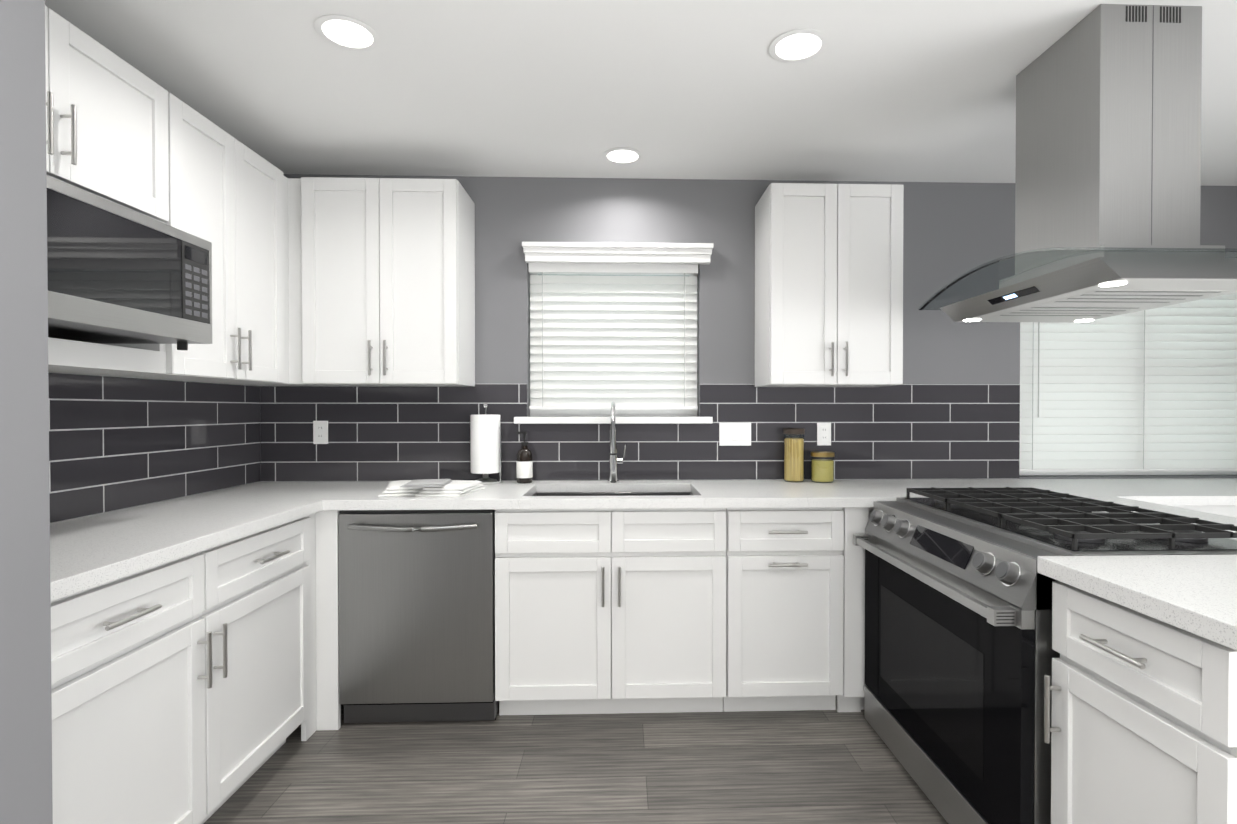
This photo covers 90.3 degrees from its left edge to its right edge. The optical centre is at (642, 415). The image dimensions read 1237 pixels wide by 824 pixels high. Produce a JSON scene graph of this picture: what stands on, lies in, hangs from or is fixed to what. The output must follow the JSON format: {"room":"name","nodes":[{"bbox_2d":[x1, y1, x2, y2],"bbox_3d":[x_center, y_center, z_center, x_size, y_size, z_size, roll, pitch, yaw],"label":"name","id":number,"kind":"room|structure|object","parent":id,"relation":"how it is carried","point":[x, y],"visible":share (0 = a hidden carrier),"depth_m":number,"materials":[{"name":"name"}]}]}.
{"room":"kitchen","nodes":[
{"label":"kitchen","id":0,"kind":"room"},
{"bbox_2d":[0,0,52,823],"bbox_3d":[-1.437,0.051,0.897,0.780,2.450,0.364,0,1,-2],"label":"wall","id":1,"kind":"structure","parent":0,"point":[25,712],"depth_m":1.05,"materials":[{"name":"grey paint"}]},
{"bbox_2d":[203,695,947,823],"bbox_3d":[0.903,1.330,0.490,5.730,0.100,5.630,0,1,-2],"label":"floor","id":2,"kind":"structure","parent":0,"point":[796,767],"depth_m":2.17,"materials":[{"name":"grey wood"}]},
{"bbox_2d":[51,553,211,823],"bbox_3d":[-1.529,0.828,1.470,0.631,0.885,0.597,0,1,-2],"label":"base cabinet","id":3,"kind":"object","parent":2,"relation":"on","point":[128,677],"visible":0.83,"depth_m":1.52,"materials":[{"name":"white wood"}]},
{"bbox_2d":[197,517,310,823],"bbox_3d":[-1.549,0.822,2.069,0.631,0.885,0.598,0,1,-2],"label":"base cabinet","id":4,"kind":"object","parent":2,"relation":"on","point":[256,614],"visible":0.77,"depth_m":2.02,"materials":[{"name":"white wood"}]},
{"bbox_2d":[50,494,329,601],"bbox_3d":[-1.538,0.361,1.738,0.630,0.041,1.308,0,1,-2],"label":"countertop","id":5,"kind":"structure","parent":4,"relation":"on","point":[88,552],"depth_m":1.81,"materials":[{"name":"stone"}]},
{"bbox_2d":[301,510,340,740],"bbox_3d":[-1.557,0.815,2.719,0.658,0.885,0.697,0,1,-2],"label":"cabinet filler","id":6,"kind":"object","parent":2,"relation":"on","point":[323,562],"visible":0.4,"depth_m":2.46,"materials":[{"name":"white wood"}]},
{"bbox_2d":[339,510,498,722],"bbox_3d":[-0.918,0.815,2.742,0.610,0.883,0.637,0,1,-2],"label":"dishwasher","id":7,"kind":"object","parent":2,"relation":"on","point":[416,615],"visible":0.85,"depth_m":2.47,"materials":[{"name":"silver metal"}]},
{"bbox_2d":[495,508,725,714],"bbox_3d":[-0.137,0.815,2.787,0.944,0.885,0.656,0,1,-2],"label":"base cabinet","id":8,"kind":"object","parent":2,"relation":"on","point":[607,611],"visible":0.98,"depth_m":2.50,"materials":[{"name":"white wood"}]},
{"bbox_2d":[723,508,843,711],"bbox_3d":[0.578,0.815,2.811,0.483,0.885,0.656,0,1,-2],"label":"base cabinet","id":9,"kind":"object","parent":2,"relation":"on","point":[784,602],"visible":0.92,"depth_m":2.53,"materials":[{"name":"white wood"}]},
{"bbox_2d":[837,506,1236,711],"bbox_3d":[2.024,0.814,2.878,2.410,0.885,0.618,0,1,-2],"label":"base cabinet","id":10,"kind":"object","parent":2,"relation":"on","point":[851,698],"visible":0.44,"depth_m":2.53,"materials":[{"name":"white wood"}]},
{"bbox_2d":[182,478,1236,509],"bbox_3d":[0.676,0.350,2.812,5.128,0.041,0.638,0,1,-2],"label":"countertop","id":11,"kind":"structure","parent":10,"relation":"on","point":[507,495],"depth_m":2.66,"materials":[{"name":"stone"}]},
{"bbox_2d":[378,479,483,496],"bbox_3d":[-0.930,0.302,2.664,0.437,0.056,0.320,0,1,-2],"label":"dish towels","id":12,"kind":"object","parent":11,"relation":"on","point":[441,487],"visible":1,"depth_m":2.55,"materials":[{"name":"white fabric"}]},
{"bbox_2d":[470,403,502,484],"bbox_3d":[-0.764,0.134,2.989,0.166,0.387,0.166,0,1,-2],"label":"paper towel holder","id":13,"kind":"object","parent":11,"relation":"on","point":[485,441],"visible":0.88,"depth_m":2.93,"materials":[{"name":"white paper"}]},
{"bbox_2d":[516,432,532,482],"bbox_3d":[-0.577,0.202,3.006,0.078,0.250,0.078,0,1,-2],"label":"soap bottle","id":14,"kind":"object","parent":11,"relation":"on","point":[524,465],"visible":0.98,"depth_m":2.98,"materials":[{"name":"black"}]},
{"bbox_2d":[533,492,692,495],"bbox_3d":[-0.133,0.502,2.764,0.786,0.260,0.450,0,1,-2],"label":"sink basin","id":15,"kind":"object","parent":11,"relation":"in","point":[611,493],"visible":0.08,"depth_m":2.97,"materials":[{"name":"metal"}]},
{"bbox_2d":[607,401,625,482],"bbox_3d":[-0.124,0.130,2.937,0.092,0.396,0.218,0,1,-2],"label":"faucet","id":16,"kind":"object","parent":11,"relation":"on","point":[614,460],"visible":1,"depth_m":3.00,"materials":[{"name":"silver metal"}]},
{"bbox_2d":[783,428,804,481],"bbox_3d":[0.752,0.195,3.055,0.103,0.264,0.103,0,1,-2],"label":"jar","id":17,"kind":"object","parent":11,"relation":"on","point":[794,460],"visible":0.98,"depth_m":3.02,"materials":[{"name":"clear glass"}]},
{"bbox_2d":[810,451,834,482],"bbox_3d":[0.888,0.253,3.036,0.115,0.148,0.115,0,1,-2],"label":"jar","id":18,"kind":"object","parent":11,"relation":"on","point":[822,470],"visible":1,"depth_m":2.99,"materials":[{"name":"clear glass"}]},
{"bbox_2d":[853,487,1236,823],"bbox_3d":[1.239,0.778,2.017,0.757,0.974,0.985,0,1,-2],"label":"gas range","id":19,"kind":"object","parent":2,"relation":"on","point":[960,653],"visible":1,"depth_m":1.79,"materials":[{"name":"silver metal"}]},
{"bbox_2d":[1044,581,1236,823],"bbox_3d":[1.289,0.830,1.284,0.660,0.885,0.440,0,1,-2],"label":"base cabinet","id":20,"kind":"object","parent":2,"relation":"on","point":[1142,729],"visible":0.96,"depth_m":1.25,"materials":[{"name":"white wood"}]},
{"bbox_2d":[1037,555,1236,650],"bbox_3d":[1.308,0.366,1.267,0.672,0.041,0.499,0,1,-2],"label":"countertop","id":21,"kind":"structure","parent":20,"relation":"on","point":[1195,594],"depth_m":1.28,"materials":[{"name":"stone"}]},
{"bbox_2d":[1066,490,1236,539],"bbox_3d":[1.802,0.361,1.769,0.348,0.041,1.470,0,1,-2],"label":"countertop","id":22,"kind":"structure","parent":20,"relation":"on","point":[1164,505],"depth_m":2.42,"materials":[{"name":"stone"}]},
{"bbox_2d":[45,0,1236,185],"bbox_3d":[0.903,-1.220,0.465,5.730,0.100,5.630,0,1,-2],"label":"ceiling","id":23,"kind":"structure","parent":0,"point":[900,90],"depth_m":2.19,"materials":[{"name":"white paint"}]},
{"bbox_2d":[314,14,379,50],"bbox_3d":[-0.911,-1.181,1.901,0.184,0.006,0.184,0,1,-2],"label":"recessed light","id":24,"kind":"object","parent":23,"relation":"in","point":[347,32],"visible":1,"depth_m":1.89,"materials":[{"name":"white plastic"}]},
{"bbox_2d":[603,147,642,163],"bbox_3d":[-0.091,-1.190,2.819,0.184,0.006,0.184,0,1,-2],"label":"recessed light","id":25,"kind":"object","parent":23,"relation":"in","point":[622,155],"visible":1,"depth_m":2.81,"materials":[{"name":"white plastic"}]},
{"bbox_2d":[769,29,827,62],"bbox_3d":[0.498,-1.181,1.968,0.184,0.006,0.184,0,1,-2],"label":"recessed light","id":26,"kind":"object","parent":23,"relation":"in","point":[797,45],"visible":1,"depth_m":1.96,"materials":[{"name":"white plastic"}]},
{"bbox_2d":[919,4,1236,322],"bbox_3d":[1.448,-0.768,1.974,0.700,0.831,0.900,0,1,-2],"label":"range hood","id":27,"kind":"object","parent":23,"relation":"attached to","point":[1108,163],"visible":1,"depth_m":1.78,"materials":[{"name":"silver metal"}]},
{"bbox_2d":[260,174,1236,481],"bbox_3d":[0.812,0.028,3.216,5.730,2.450,0.150,0,1,-2],"label":"wall","id":28,"kind":"structure","parent":0,"point":[952,230],"depth_m":3.12,"materials":[{"name":"grey paint"}]},
{"bbox_2d":[216,175,324,385],"bbox_3d":[-1.705,-0.601,2.857,0.372,0.915,0.382,0,1,-2],"label":"filler panel","id":29,"kind":"object","parent":28,"relation":"attached to","point":[292,291],"visible":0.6,"depth_m":2.74,"materials":[{"name":"white wood"}]},
{"bbox_2d":[301,177,474,386],"bbox_3d":[-1.175,-0.601,2.881,0.686,0.915,0.370,0,1,-2],"label":"upper cabinet","id":30,"kind":"object","parent":28,"relation":"attached to","point":[388,281],"visible":1,"depth_m":2.74,"materials":[{"name":"white wood"}]},
{"bbox_2d":[514,417,712,423],"bbox_3d":[-0.146,0.022,3.129,0.990,0.034,0.130,0,1,-2],"label":"window sill","id":31,"kind":"structure","parent":28,"relation":"attached to","point":[607,420],"depth_m":3.06,"materials":[{"name":"white"}]},
{"bbox_2d":[530,274,697,415],"bbox_3d":[-0.149,-0.387,3.220,0.870,0.780,0.050,0,1,-2],"label":"window","id":32,"kind":"structure","parent":28,"relation":"in","point":[607,412],"depth_m":3.20,"materials":[{"name":"white plastic"}]},
{"bbox_2d":[522,242,713,408],"bbox_3d":[-0.123,-0.444,3.109,0.945,0.823,0.140,0,1,-2],"label":"window blinds","id":33,"kind":"object","parent":32,"relation":"attached to","point":[621,342],"visible":0.94,"depth_m":3.14,"materials":[{"name":"white plastic"}]},
{"bbox_2d":[260,384,1019,481],"bbox_3d":[0.027,0.083,3.111,3.836,0.487,0.008,0,1,-2],"label":"tile backsplash","id":34,"kind":"structure","parent":28,"relation":"attached to","point":[901,431],"depth_m":3.11,"materials":[{"name":"grey tile"}]},
{"bbox_2d":[313,421,327,443],"bbox_3d":[-1.596,0.083,3.048,0.070,0.115,0.009,0,1,-2],"label":"electrical outlet","id":35,"kind":"object","parent":34,"relation":"attached to","point":[320,432],"visible":1,"depth_m":3.05,"materials":[{"name":"white plastic"}]},
{"bbox_2d":[719,423,750,445],"bbox_3d":[0.470,0.094,3.117,0.162,0.115,0.010,0,1,-2],"label":"double light switch","id":36,"kind":"object","parent":34,"relation":"attached to","point":[734,434],"visible":1,"depth_m":3.12,"materials":[{"name":"white plastic"}]},
{"bbox_2d":[817,423,830,444],"bbox_3d":[0.924,0.094,3.133,0.070,0.115,0.009,0,1,-2],"label":"electrical outlet","id":37,"kind":"object","parent":34,"relation":"attached to","point":[823,433],"visible":1,"depth_m":3.13,"materials":[{"name":"white plastic"}]},
{"bbox_2d":[755,183,903,386],"bbox_3d":[0.883,-0.602,2.950,0.615,0.915,0.370,0,1,-2],"label":"upper cabinet","id":38,"kind":"object","parent":28,"relation":"attached to","point":[828,285],"visible":1,"depth_m":2.81,"materials":[{"name":"white wood"}]},
{"bbox_2d":[1019,293,1236,471],"bbox_3d":[2.622,-0.255,3.238,1.330,1.094,0.070,0,1,-2],"label":"window blinds","id":39,"kind":"object","parent":28,"relation":"attached to","point":[1154,389],"visible":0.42,"depth_m":3.24,"materials":[{"name":"white plastic"}]},
{"bbox_2d":[1019,471,1236,474],"bbox_3d":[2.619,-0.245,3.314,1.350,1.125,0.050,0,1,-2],"label":"window sill","id":40,"kind":"structure","parent":28,"relation":"in","point":[1146,473],"depth_m":3.30,"materials":[{"name":"white"}]},
{"bbox_3d":[-1.885,0.056,0.384,0.150,2.450,5.330,0,1,-2],"label":"wall","id":41,"kind":"structure","parent":0,"visible":0},
{"bbox_2d":[45,5,168,373],"bbox_3d":[-1.665,-0.588,1.571,0.370,0.915,0.836,0,1,-2],"label":"upper cabinet","id":42,"kind":"object","parent":41,"relation":"attached to","point":[106,124],"visible":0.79,"depth_m":1.75,"materials":[{"name":"white wood"}]},
{"bbox_2d":[47,176,211,349],"bbox_3d":[-1.598,-0.377,1.589,0.455,0.350,0.760,0,1,-2],"label":"microwave","id":43,"kind":"object","parent":42,"relation":"in","point":[117,274],"visible":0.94,"depth_m":1.64,"materials":[{"name":"silver metal"}]},
{"bbox_2d":[48,373,260,523],"bbox_3d":[-1.862,0.093,2.057,0.008,0.487,1.971,0,1,-2],"label":"tile backsplash","id":44,"kind":"structure","parent":41,"relation":"attached to","point":[117,443],"depth_m":2.29,"materials":[{"name":"grey tile"}]},
{"bbox_2d":[77,93,284,382],"bbox_3d":[-1.690,-0.596,2.328,0.370,0.915,0.675,0,1,-2],"label":"upper cabinet","id":45,"kind":"object","parent":41,"relation":"attached to","point":[226,194],"visible":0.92,"depth_m":2.30,"materials":[{"name":"white wood"}]}
]}

